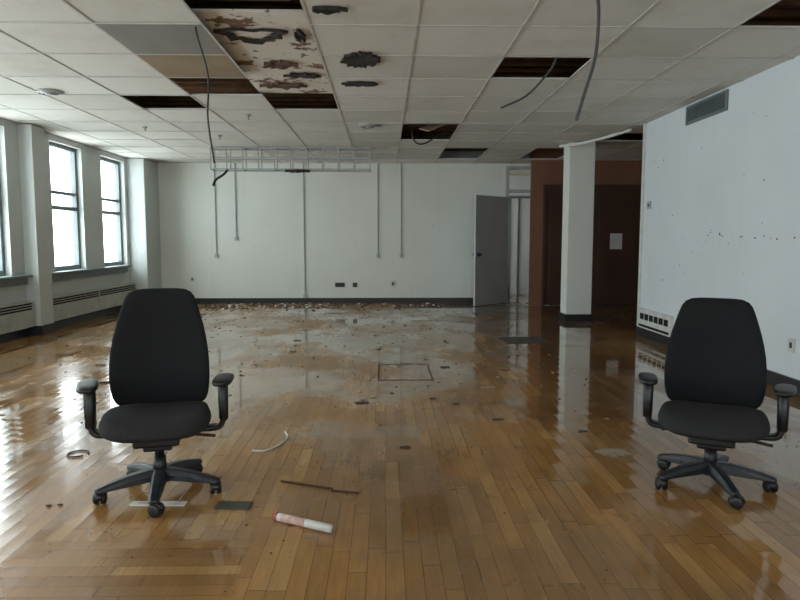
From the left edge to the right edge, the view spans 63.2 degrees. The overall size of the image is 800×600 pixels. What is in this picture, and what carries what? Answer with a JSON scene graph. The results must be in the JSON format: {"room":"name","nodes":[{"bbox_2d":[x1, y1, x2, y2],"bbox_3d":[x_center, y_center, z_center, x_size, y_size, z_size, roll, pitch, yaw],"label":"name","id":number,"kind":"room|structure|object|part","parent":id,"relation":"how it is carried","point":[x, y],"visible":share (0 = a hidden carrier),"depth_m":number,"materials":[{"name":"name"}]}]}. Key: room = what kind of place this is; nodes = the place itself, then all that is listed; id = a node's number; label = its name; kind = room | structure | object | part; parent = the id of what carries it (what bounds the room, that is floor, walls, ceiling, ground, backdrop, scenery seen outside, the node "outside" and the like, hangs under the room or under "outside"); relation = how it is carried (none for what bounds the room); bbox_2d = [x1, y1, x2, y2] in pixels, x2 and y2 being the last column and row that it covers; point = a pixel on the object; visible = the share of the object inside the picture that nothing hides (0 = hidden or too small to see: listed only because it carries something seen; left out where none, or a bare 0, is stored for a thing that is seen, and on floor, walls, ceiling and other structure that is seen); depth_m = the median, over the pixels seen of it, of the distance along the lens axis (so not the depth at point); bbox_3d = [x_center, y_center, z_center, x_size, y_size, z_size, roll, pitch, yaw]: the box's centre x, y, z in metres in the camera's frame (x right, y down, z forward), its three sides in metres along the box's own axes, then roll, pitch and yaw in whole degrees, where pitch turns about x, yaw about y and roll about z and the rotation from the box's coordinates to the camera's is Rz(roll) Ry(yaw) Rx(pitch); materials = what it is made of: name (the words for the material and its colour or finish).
{"room":"abandoned office","nodes":[
{"label":"abandoned office","id":0,"kind":"room"},
{"bbox_2d":[0,118,130,310],"bbox_3d":[-5.154,-0.859,5.502,0.250,3.300,15.750,0,5,-1],"label":"wall","id":1,"kind":"structure","parent":0,"point":[88,160],"depth_m":10.53,"materials":[{"name":"grey paint"}]},
{"bbox_2d":[0,182,5,275],"bbox_3d":[-5.196,-1.228,7.928,0.100,1.930,1.050,0,5,-1],"label":"window","id":2,"kind":"structure","parent":1,"relation":"in","point":[2,254],"depth_m":8.46,"materials":[{"name":"paint"}]},
{"bbox_2d":[0,275,32,287],"bbox_3d":[-5.005,-0.119,7.121,0.120,0.130,3.430,0,5,-1],"label":"trim","id":3,"kind":"structure","parent":1,"relation":"attached to","point":[8,281],"depth_m":8.46,"materials":[{"name":"paint"}]},
{"bbox_2d":[0,301,34,334],"bbox_3d":[-5.006,0.328,7.303,0.121,0.345,3.110,0,5,-1],"label":"heater","id":4,"kind":"object","parent":1,"relation":"attached to","point":[16,316],"visible":1,"depth_m":8.45,"materials":[{"name":"beige metal"}]},
{"bbox_2d":[0,305,121,342],"bbox_3d":[-4.924,0.441,8.666,0.350,0.130,9.400,0,5,-1],"label":"baseboard","id":5,"kind":"structure","parent":1,"relation":"attached to","point":[48,328],"depth_m":9.19,"materials":[{"name":"black rubber"}]},
{"bbox_2d":[49,141,80,270],"bbox_3d":[-5.245,-1.426,10.073,0.100,1.930,1.000,0,5,-1],"label":"window","id":6,"kind":"structure","parent":1,"relation":"in","point":[72,152],"depth_m":10.47,"materials":[{"name":"paint"}]},
{"bbox_2d":[52,265,131,280],"bbox_3d":[-5.089,-0.454,10.749,0.120,0.130,3.080,0,5,-1],"label":"trim","id":7,"kind":"structure","parent":1,"relation":"attached to","point":[71,274],"depth_m":10.58,"materials":[{"name":"paint"}]},
{"bbox_2d":[53,283,136,320],"bbox_3d":[-5.089,-0.003,10.891,0.121,0.345,3.240,0,5,-1],"label":"heater","id":8,"kind":"object","parent":1,"relation":"attached to","point":[69,305],"visible":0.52,"depth_m":10.51,"materials":[{"name":"beige metal"}]},
{"bbox_2d":[100,156,122,266],"bbox_3d":[-5.285,-1.584,11.786,0.100,1.930,1.000,0,5,-1],"label":"window","id":9,"kind":"structure","parent":1,"relation":"in","point":[117,200],"depth_m":12.19,"materials":[{"name":"paint"}]},
{"bbox_2d":[17,124,161,325],"bbox_3d":[-4.991,-1.136,11.005,0.330,2.840,4.450,0,5,-1],"label":"columns","id":10,"kind":"structure","parent":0,"point":[142,174],"depth_m":9.03,"materials":[{"name":"grey paint"}]},
{"bbox_2d":[158,151,530,297],"bbox_3d":[0.239,-1.587,13.395,10.900,3.300,0.150,0,5,-1],"label":"wall","id":11,"kind":"structure","parent":0,"point":[266,260],"depth_m":13.29,"materials":[{"name":"paint"}]},
{"bbox_2d":[214,167,217,257],"bbox_3d":[-3.747,-1.809,13.187,0.060,1.900,0.040,0,5,-1],"label":"conduit","id":12,"kind":"object","parent":11,"relation":"attached to","point":[216,254],"visible":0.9,"depth_m":13.20,"materials":[{"name":"grey metal"}]},
{"bbox_2d":[234,163,237,240],"bbox_3d":[-3.337,-1.984,13.180,0.060,1.550,0.040,0,5,-1],"label":"conduit","id":13,"kind":"object","parent":11,"relation":"attached to","point":[236,237],"visible":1,"depth_m":13.19,"materials":[{"name":"grey metal"}]},
{"bbox_2d":[302,164,306,297],"bbox_3d":[-1.958,-1.399,13.266,0.060,2.730,0.040,0,5,-1],"label":"conduit","id":14,"kind":"object","parent":11,"relation":"attached to","point":[303,190],"visible":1,"depth_m":13.27,"materials":[{"name":"grey metal"}]},
{"bbox_2d":[195,298,472,303],"bbox_3d":[-1.348,0.013,13.418,7.020,0.110,0.025,0,5,-1],"label":"baseboard","id":15,"kind":"structure","parent":11,"relation":"attached to","point":[198,300],"depth_m":13.40,"materials":[{"name":"black rubber"}]},
{"bbox_2d":[335,283,344,286],"bbox_3d":[-1.238,-0.312,13.396,0.200,0.090,0.014,0,5,-1],"label":"wall outlet","id":16,"kind":"object","parent":11,"relation":"attached to","point":[336,284],"visible":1,"depth_m":13.39,"materials":[{"name":"black plastic"}]},
{"bbox_2d":[376,164,378,257],"bbox_3d":[-0.453,-1.816,13.262,0.060,1.900,0.040,0,5,-1],"label":"conduit","id":17,"kind":"object","parent":11,"relation":"attached to","point":[377,254],"visible":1,"depth_m":13.27,"materials":[{"name":"grey metal"}]},
{"bbox_2d":[400,164,402,257],"bbox_3d":[0.022,-1.817,13.273,0.060,1.900,0.040,0,5,-1],"label":"conduit","id":18,"kind":"object","parent":11,"relation":"attached to","point":[401,254],"visible":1,"depth_m":13.28,"materials":[{"name":"grey metal"}]},
{"bbox_2d":[473,195,507,305],"bbox_3d":[1.820,-0.988,12.990,1.047,2.158,0.180,-5,7,-45],"label":"door","id":19,"kind":"structure","parent":11,"relation":"in","point":[490,212],"depth_m":12.94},
{"bbox_2d":[505,166,530,302],"bbox_3d":[2.659,-1.342,13.463,1.000,2.800,0.190,0,5,-1],"label":"trim","id":20,"kind":"structure","parent":11,"relation":"attached to","point":[508,168],"depth_m":13.29,"materials":[{"name":"grey paint"}]},
{"bbox_2d":[0,293,799,599],"bbox_3d":[0.339,0.701,7.104,11.400,0.100,18.400,0,5,-1],"label":"floor","id":21,"kind":"structure","parent":0,"point":[532,546],"depth_m":3.60,"materials":[{"name":"brown wood"}]},
{"bbox_2d":[66,449,89,457],"bbox_3d":[-1.959,0.934,3.958,0.129,0.010,0.129,0,5,-1],"label":"ring","id":22,"kind":"object","parent":21,"relation":"on","point":[88,451],"visible":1,"depth_m":3.96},
{"bbox_2d":[93,377,108,382],"bbox_3d":[-2.651,0.748,5.955,0.586,0.016,0.128,2,6,25],"label":"wire","id":23,"kind":"object","parent":21,"relation":"on","point":[94,378],"visible":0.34,"depth_m":5.94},
{"bbox_2d":[76,288,233,517],"bbox_3d":[-1.237,0.479,3.324,0.648,1.036,0.683,4,6,34],"label":"office chair","id":24,"kind":"object","parent":21,"relation":"on","point":[159,371],"visible":1,"depth_m":3.42,"materials":[{"name":"grey fabric"}]},
{"bbox_3d":[-1.457,0.565,3.282,0.249,0.258,0.084,-1,5,-14],"label":"arm stem","id":25,"kind":"part","parent":24,"relation":"part of","materials":[{"name":"black plastic"}]},
{"bbox_2d":[94,493,102,500],"bbox_3d":[-1.482,0.958,3.211,0.040,0.041,0.075,-1,5,-9],"label":"caster wheel","id":26,"kind":"object","parent":24,"relation":"attached to","point":[97,496],"depth_m":3.18,"materials":[{"name":"black plastic"}]},
{"bbox_3d":[-1.227,0.605,3.288,0.524,0.102,0.480,-1,5,-14],"label":"seat","id":27,"kind":"part","parent":24,"relation":"part of","materials":[{"name":"grey fabric"}]},
{"bbox_2d":[147,502,164,510],"bbox_3d":[-1.152,0.971,3.071,0.075,0.041,0.040,1,5,13],"label":"caster wheel","id":28,"kind":"object","parent":24,"relation":"attached to","point":[154,506],"depth_m":3.05,"materials":[{"name":"black plastic"}]},
{"bbox_3d":[-1.294,0.252,3.520,0.504,0.621,0.209,-1,5,-14],"label":"backrest","id":29,"kind":"part","parent":24,"relation":"part of","materials":[{"name":"black fabric"}]},
{"bbox_3d":[-1.050,0.693,3.334,0.203,0.029,0.019,-1,5,-9],"label":"height lever","id":30,"kind":"part","parent":24,"relation":"part of","materials":[{"name":"black plastic"}]},
{"bbox_3d":[-1.023,0.555,3.393,0.249,0.258,0.084,-1,5,-14],"label":"arm stem","id":31,"kind":"part","parent":24,"relation":"part of","materials":[{"name":"black plastic"}]},
{"bbox_2d":[212,482,219,489],"bbox_3d":[-0.949,0.945,3.346,0.041,0.041,0.076,-1,5,-14],"label":"hood","id":32,"kind":"object","parent":24,"relation":"attached to","point":[215,485],"depth_m":3.31,"materials":[{"name":"black plastic"}]},
{"bbox_2d":[129,501,187,505],"bbox_3d":[-1.192,1.005,3.209,0.270,0.007,0.050,0,5,0],"label":"label strip","id":33,"kind":"object","parent":21,"relation":"on","point":[134,503],"visible":0.86,"depth_m":3.20,"materials":[{"name":"paper"}]},
{"bbox_2d":[214,501,252,509],"bbox_3d":[-0.816,1.006,3.188,0.170,0.008,0.085,0,5,2],"label":"tile","id":34,"kind":"object","parent":21,"relation":"on","point":[234,505],"depth_m":3.17,"materials":[{"name":"tile"}]},
{"bbox_2d":[252,431,287,451],"bbox_3d":[-0.796,0.912,4.196,0.110,0.011,0.432,2,6,17],"label":"wire","id":35,"kind":"object","parent":21,"relation":"on","point":[284,431],"visible":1,"depth_m":4.06,"materials":[{"name":"white plastic"}]},
{"bbox_2d":[273,512,333,532],"bbox_3d":[-0.442,1.012,2.957,0.307,0.040,0.040,3,6,26],"label":"tube","id":36,"kind":"object","parent":21,"relation":"on","point":[277,516],"visible":1,"depth_m":2.94,"materials":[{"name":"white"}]},
{"bbox_2d":[280,480,332,488],"bbox_3d":[-0.497,0.982,3.454,0.310,0.008,0.012,2,6,20],"label":"wood splinter","id":37,"kind":"object","parent":21,"relation":"on","point":[284,481],"visible":1,"depth_m":3.45,"materials":[{"name":"brown wood"}]},
{"bbox_2d":[1,310,623,436],"bbox_3d":[-1.192,0.546,8.174,6.009,0.011,7.807,0,5,-1],"label":"crumbs","id":38,"kind":"object","parent":21,"relation":"on","point":[202,310],"visible":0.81,"depth_m":7.24,"materials":[{"name":"tile"}]},
{"bbox_2d":[197,303,443,310],"bbox_3d":[-1.862,0.123,12.695,5.533,0.023,1.356,0,5,-1],"label":"rubble","id":39,"kind":"object","parent":21,"relation":"on","point":[266,305],"visible":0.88,"depth_m":12.90,"materials":[{"name":"tile"}]},
{"bbox_2d":[331,489,358,493],"bbox_3d":[-0.285,0.991,3.360,0.150,0.008,0.012,1,5,13],"label":"wood splinter","id":40,"kind":"object","parent":21,"relation":"on","point":[332,490],"visible":1,"depth_m":3.35,"materials":[{"name":"brown wood"}]},
{"bbox_2d":[354,401,368,403],"bbox_3d":[-0.306,0.822,5.204,0.117,0.009,0.057,0,5,-1],"label":"scrap","id":41,"kind":"object","parent":21,"relation":"on","point":[358,402],"visible":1,"depth_m":5.19,"materials":[{"name":"brown wood"}]},
{"bbox_2d":[4,442,799,599],"bbox_3d":[0.237,1.012,3.155,5.843,0.004,2.154,0,5,-1],"label":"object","id":42,"kind":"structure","parent":21,"relation":"on","point":[764,442],"depth_m":3.03,"materials":[{"name":"wood"}]},
{"bbox_2d":[378,364,432,379],"bbox_3d":[0.044,0.709,6.445,0.520,0.002,0.800,0,5,-1],"label":"frame","id":43,"kind":"object","parent":21,"relation":"on","point":[379,364],"visible":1,"depth_m":6.34,"materials":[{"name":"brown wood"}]},
{"bbox_2d":[402,318,428,319],"bbox_3d":[0.255,0.310,10.733,0.420,0.008,0.240,0,5,-4],"label":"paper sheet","id":44,"kind":"object","parent":21,"relation":"on","point":[402,318],"visible":1,"depth_m":10.68,"materials":[{"name":"white paper"}]},
{"bbox_2d":[497,336,550,343],"bbox_3d":[1.607,0.520,8.473,0.560,0.006,0.500,-1,5,-7],"label":"floor mat","id":45,"kind":"object","parent":21,"relation":"on","point":[536,339],"visible":1,"depth_m":8.40,"materials":[{"name":"rubber"}]},
{"bbox_2d":[594,448,633,456],"bbox_3d":[1.306,0.936,3.983,0.224,0.007,0.151,0,5,-1],"label":"paper scrap","id":46,"kind":"object","parent":21,"relation":"on","point":[613,452],"visible":1,"depth_m":3.98,"materials":[{"name":"beige paper"}]},
{"bbox_2d":[638,298,796,508],"bbox_3d":[1.655,0.500,3.432,0.675,0.975,0.654,-2,6,-17],"label":"office chair","id":47,"kind":"object","parent":21,"relation":"on","point":[715,370],"visible":1,"depth_m":3.51,"materials":[{"name":"grey fabric"}]},
{"bbox_3d":[1.455,0.571,3.541,0.249,0.258,0.084,3,6,26],"label":"arm stem","id":48,"kind":"part","parent":47,"relation":"part of","materials":[{"name":"black plastic"}]},
{"bbox_2d":[658,478,666,485],"bbox_3d":[1.369,0.940,3.400,0.040,0.041,0.075,1,5,9],"label":"caster wheel","id":49,"kind":"object","parent":47,"relation":"attached to","point":[661,481],"depth_m":3.37,"materials":[{"name":"black plastic"}]},
{"bbox_3d":[1.633,0.625,3.399,0.524,0.102,0.480,3,6,26],"label":"seat","id":50,"kind":"part","parent":47,"relation":"part of","materials":[{"name":"grey fabric"}]},
{"bbox_3d":[1.751,0.289,3.614,0.504,0.590,0.209,3,6,26],"label":"backrest","id":51,"kind":"part","parent":47,"relation":"part of","materials":[{"name":"black fabric"}]},
{"bbox_2d":[728,495,744,502],"bbox_3d":[1.640,0.962,3.165,0.075,0.041,0.040,3,6,31],"label":"caster wheel","id":52,"kind":"object","parent":47,"relation":"attached to","point":[732,498],"depth_m":3.15,"materials":[{"name":"black plastic"}]},
{"bbox_3d":[1.792,0.724,3.324,0.203,0.029,0.019,3,6,31],"label":"height lever","id":53,"kind":"part","parent":47,"relation":"part of","materials":[{"name":"black plastic"}]},
{"bbox_2d":[769,482,777,488],"bbox_3d":[1.918,0.944,3.364,0.040,0.041,0.075,0,5,3],"label":"caster wheel","id":54,"kind":"object","parent":47,"relation":"attached to","point":[772,485],"depth_m":3.33,"materials":[{"name":"black plastic"}]},
{"bbox_3d":[1.859,0.589,3.348,0.249,0.258,0.084,3,6,26],"label":"arm stem","id":55,"kind":"part","parent":47,"relation":"part of","materials":[{"name":"black plastic"}]},
{"bbox_2d":[0,0,799,163],"bbox_3d":[0.418,-2.077,5.544,10.892,0.018,15.392,0,5,-1],"label":"ceiling","id":56,"kind":"structure","parent":0,"point":[44,38],"depth_m":6.15,"materials":[{"name":"tile"}]},
{"bbox_2d":[36,88,63,95],"bbox_3d":[-3.662,-2.162,6.798,0.260,0.040,0.260,0,5,-1],"label":"ceiling vent","id":57,"kind":"object","parent":56,"relation":"in","point":[48,92],"visible":1,"depth_m":6.74,"materials":[{"name":"metal"}]},
{"bbox_2d":[96,22,225,54],"bbox_3d":[-1.823,-2.029,5.054,0.755,0.020,0.760,0,5,-1],"label":"tile","id":58,"kind":"structure","parent":56,"relation":"attached to","point":[138,38],"depth_m":5.01,"materials":[{"name":"grey tile"}]},
{"bbox_2d":[137,55,245,77],"bbox_3d":[-1.841,-2.100,5.831,0.755,0.020,0.760,0,5,-1],"label":"tile","id":59,"kind":"structure","parent":56,"relation":"attached to","point":[219,66],"depth_m":5.78,"materials":[{"name":"beige tile"}]},
{"bbox_2d":[191,9,331,92],"bbox_3d":[-1.066,-2.156,5.844,0.875,0.020,2.540,0,5,-1],"label":"ceiling","id":60,"kind":"structure","parent":56,"relation":"attached to","point":[250,58],"depth_m":5.37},
{"bbox_2d":[195,27,214,162],"bbox_3d":[-1.438,-1.546,4.787,0.124,1.062,0.035,0,5,-1],"label":"hanging cable","id":61,"kind":"object","parent":60,"relation":"hanging from","point":[201,50],"visible":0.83,"depth_m":4.80,"materials":[{"name":"black rubber"}]},
{"bbox_2d":[213,27,287,44],"bbox_3d":[-1.144,-2.056,5.067,0.572,0.031,0.328,0,5,-1],"label":"flake","id":62,"kind":"object","parent":60,"relation":"attached to","point":[277,34],"visible":1,"depth_m":5.01,"materials":[{"name":"black paint"}]},
{"bbox_2d":[263,60,297,69],"bbox_3d":[-1.085,-2.133,5.904,0.319,0.032,0.232,0,5,-1],"label":"flake","id":63,"kind":"object","parent":60,"relation":"attached to","point":[280,64],"visible":1,"depth_m":5.88,"materials":[{"name":"brown paint"}]},
{"bbox_2d":[259,82,306,89],"bbox_3d":[-1.208,-2.207,6.707,0.429,0.031,0.263,2,6,24],"label":"flake","id":64,"kind":"object","parent":60,"relation":"attached to","point":[282,85],"visible":1,"depth_m":6.68,"materials":[{"name":"brown paint"}]},
{"bbox_2d":[294,28,305,42],"bbox_3d":[-0.778,-2.055,5.063,0.084,0.032,0.291,0,5,-1],"label":"flake","id":65,"kind":"object","parent":60,"relation":"attached to","point":[299,35],"visible":1,"depth_m":5.06,"materials":[{"name":"black paint"}]},
{"bbox_2d":[283,72,321,78],"bbox_3d":[-0.949,-2.169,6.296,0.368,0.032,0.182,0,5,-1],"label":"flake","id":66,"kind":"object","parent":60,"relation":"attached to","point":[305,75],"visible":1,"depth_m":6.29,"materials":[{"name":"black paint"}]},
{"bbox_2d":[210,147,370,171],"bbox_3d":[-1.833,-2.378,10.999,2.670,0.376,0.304,0,5,-1],"label":"metal frame","id":67,"kind":"object","parent":56,"relation":"hanging from","point":[322,149],"visible":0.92,"depth_m":10.98,"materials":[{"name":"metal"}]},
{"bbox_2d":[212,169,228,185],"bbox_3d":[-2.996,-2.042,10.844,0.277,0.289,0.054,-1,5,-8],"label":"strip","id":68,"kind":"object","parent":67,"relation":"hanging from","point":[227,170],"visible":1,"depth_m":10.83,"materials":[{"name":"black rubber"}]},
{"bbox_2d":[285,169,309,172],"bbox_3d":[-1.717,-2.154,10.881,0.416,0.048,0.198,0,5,-1],"label":"scrap","id":69,"kind":"object","parent":67,"relation":"hanging from","point":[293,170],"visible":1,"depth_m":10.82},
{"bbox_2d":[312,5,347,14],"bbox_3d":[-0.469,-1.943,4.363,0.239,0.032,0.098,0,5,-1],"label":"ceiling burn patch","id":70,"kind":"structure","parent":56,"relation":"attached to","point":[324,9],"depth_m":4.34,"materials":[{"name":"black"}]},
{"bbox_2d":[341,81,377,86],"bbox_3d":[-0.400,-2.140,6.444,0.370,0.022,0.173,0,5,-1],"label":"ceiling burn patch","id":71,"kind":"structure","parent":56,"relation":"attached to","point":[347,83],"depth_m":6.42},
{"bbox_2d":[340,51,380,67],"bbox_3d":[-0.343,-2.060,5.585,0.352,0.024,0.482,0,5,-1],"label":"ceiling burn patch","id":72,"kind":"structure","parent":56,"relation":"attached to","point":[360,59],"depth_m":5.55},
{"bbox_2d":[359,123,380,128],"bbox_3d":[-0.407,-2.346,8.795,0.300,0.040,0.300,0,5,-1],"label":"ceiling vent","id":73,"kind":"object","parent":56,"relation":"in","point":[366,125],"visible":1,"depth_m":8.72,"materials":[{"name":"metal"}]},
{"bbox_2d":[411,129,441,144],"bbox_3d":[0.394,-2.440,9.729,0.468,0.234,0.024,0,5,-1],"label":"cable","id":74,"kind":"object","parent":56,"relation":"hanging from","point":[411,129],"visible":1,"depth_m":9.72,"materials":[{"name":"black rubber"}]},
{"bbox_2d":[419,124,445,130],"bbox_3d":[0.463,-2.421,9.040,0.281,0.221,0.420,-2,6,-18],"label":"tile","id":75,"kind":"structure","parent":56,"relation":"hanging from","point":[429,127],"depth_m":8.97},
{"bbox_2d":[123,0,799,150],"bbox_3d":[0.419,-2.392,5.475,10.900,0.239,14.820,0,5,-1],"label":"ceiling holes","id":76,"kind":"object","parent":56,"relation":"in","point":[784,12],"depth_m":7.26,"materials":[{"name":"brown wood"}]},
{"bbox_2d":[500,57,556,108],"bbox_3d":[1.097,-1.900,5.549,0.482,0.542,0.071,0,5,-1],"label":"hanging cable","id":77,"kind":"object","parent":56,"relation":"hanging from","point":[554,62],"visible":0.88,"depth_m":5.53,"materials":[{"name":"black rubber"}]},
{"bbox_2d":[575,0,599,120],"bbox_3d":[1.186,-1.543,4.104,0.146,0.804,0.022,0,5,-1],"label":"hanging cable","id":78,"kind":"object","parent":56,"relation":"hanging from","point":[597,1],"visible":1,"depth_m":4.10,"materials":[{"name":"grey rubber"}]},
{"bbox_2d":[559,129,632,147],"bbox_3d":[2.850,-2.363,9.502,1.137,0.162,0.076,5,7,43],"label":"rail","id":79,"kind":"object","parent":56,"relation":"hanging from","point":[627,130],"visible":1,"depth_m":9.48,"materials":[{"name":"white plastic"}]},
{"bbox_2d":[509,175,530,292],"bbox_3d":[3.109,-1.710,14.731,5.100,3.300,2.400,0,5,-1],"label":"wall","id":80,"kind":"structure","parent":0,"point":[515,181],"depth_m":15.79,"materials":[{"name":"white paint"}]},
{"bbox_2d":[508,196,529,292],"bbox_3d":[2.586,-1.336,15.793,1.900,2.360,0.030,0,5,-1],"label":"trim","id":81,"kind":"structure","parent":80,"relation":"attached to","point":[510,197],"depth_m":15.78,"materials":[{"name":"paint"}]},
{"bbox_2d":[509,170,530,174],"bbox_3d":[3.161,-2.923,14.545,5.000,0.050,2.250,0,5,-1],"label":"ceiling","id":82,"kind":"structure","parent":0,"point":[512,172],"depth_m":14.98,"materials":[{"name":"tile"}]},
{"bbox_2d":[560,142,595,313],"bbox_3d":[2.872,-1.090,10.523,0.410,2.838,0.340,0,5,-1],"label":"wall column","id":83,"kind":"structure","parent":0,"point":[579,161],"depth_m":10.37,"materials":[{"name":"paint"}]},
{"bbox_2d":[559,312,592,320],"bbox_3d":[2.872,0.268,10.649,0.450,0.110,0.380,0,5,-1],"label":"baseboard","id":84,"kind":"structure","parent":83,"relation":"attached to","point":[565,317],"depth_m":10.46,"materials":[{"name":"black rubber"}]},
{"bbox_2d":[528,149,641,305],"bbox_3d":[4.138,-1.538,12.862,3.130,3.300,0.100,0,5,-1],"label":"wall","id":85,"kind":"structure","parent":0,"point":[607,172],"depth_m":12.73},
{"bbox_2d":[544,188,562,304],"bbox_3d":[3.328,-1.052,12.874,0.950,2.310,0.048,0,5,-1],"label":"door","id":86,"kind":"structure","parent":85,"relation":"in","point":[554,196],"depth_m":12.85,"materials":[{"name":"brown wood"}]},
{"bbox_2d":[541,184,640,305],"bbox_3d":[3.814,-1.073,12.832,2.020,2.380,0.030,0,5,-1],"label":"trim","id":87,"kind":"structure","parent":85,"relation":"attached to","point":[545,186],"depth_m":12.73,"materials":[{"name":"brown wood"}]},
{"bbox_2d":[591,188,640,304],"bbox_3d":[4.298,-1.054,12.896,0.950,2.310,0.048,0,5,-1],"label":"door","id":88,"kind":"structure","parent":85,"relation":"in","point":[616,210],"depth_m":12.88,"materials":[{"name":"brown wood"}]},
{"bbox_2d":[610,233,621,248],"bbox_3d":[4.274,-1.161,12.859,0.240,0.310,0.004,0,5,-1],"label":"paper notice","id":89,"kind":"object","parent":88,"relation":"attached to","point":[615,238],"visible":1,"depth_m":12.86,"materials":[{"name":"white paper"}]},
{"bbox_2d":[640,55,799,379],"bbox_3d":[3.498,-0.661,3.360,0.150,3.300,11.050,0,5,-1],"label":"wall","id":90,"kind":"structure","parent":0,"point":[719,186],"depth_m":6.47,"materials":[{"name":"white paint"}]},
{"bbox_2d":[0,0,799,163],"bbox_3d":[0.414,-2.066,5.540,10.909,0.006,15.409,0,5,-1],"label":"grid","id":91,"kind":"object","parent":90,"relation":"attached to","point":[63,1],"depth_m":6.32,"materials":[{"name":"grey metal"}]},
{"bbox_2d":[637,124,646,324],"bbox_3d":[3.368,-1.002,8.851,0.175,2.730,0.072,0,5,-1],"label":"trim","id":92,"kind":"structure","parent":90,"relation":"attached to","point":[644,125],"depth_m":8.83,"materials":[{"name":"white paint"}]},
{"bbox_2d":[646,201,650,208],"bbox_3d":[3.292,-1.255,8.599,0.018,0.100,0.120,0,5,-1],"label":"thermostat","id":93,"kind":"object","parent":90,"relation":"attached to","point":[648,202],"visible":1,"depth_m":8.59,"materials":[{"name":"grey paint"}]},
{"bbox_2d":[637,307,673,336],"bbox_3d":[3.288,0.279,8.404,0.042,0.260,1.030,0,5,-1],"label":"air vent","id":94,"kind":"object","parent":90,"relation":"in","point":[660,323],"visible":0.98,"depth_m":8.32,"materials":[{"name":"white metal"}]},
{"bbox_2d":[685,89,728,125],"bbox_3d":[3.323,-2.083,7.067,0.022,0.210,0.900,0,5,-1],"label":"air vent","id":95,"kind":"object","parent":90,"relation":"in","point":[717,103],"visible":1,"depth_m":7.02,"materials":[{"name":"metal"}]},
{"bbox_2d":[636,326,799,394],"bbox_3d":[3.490,0.912,3.615,0.180,0.120,10.870,0,5,-1],"label":"baseboard","id":96,"kind":"structure","parent":90,"relation":"attached to","point":[773,378],"depth_m":5.89,"materials":[{"name":"black rubber"}]},
{"bbox_2d":[787,338,795,352],"bbox_3d":[3.365,0.388,5.588,0.018,0.120,0.080,0,5,-1],"label":"wall outlet","id":97,"kind":"object","parent":90,"relation":"attached to","point":[791,341],"visible":1,"depth_m":5.58,"materials":[{"name":"white plastic"}]}
]}

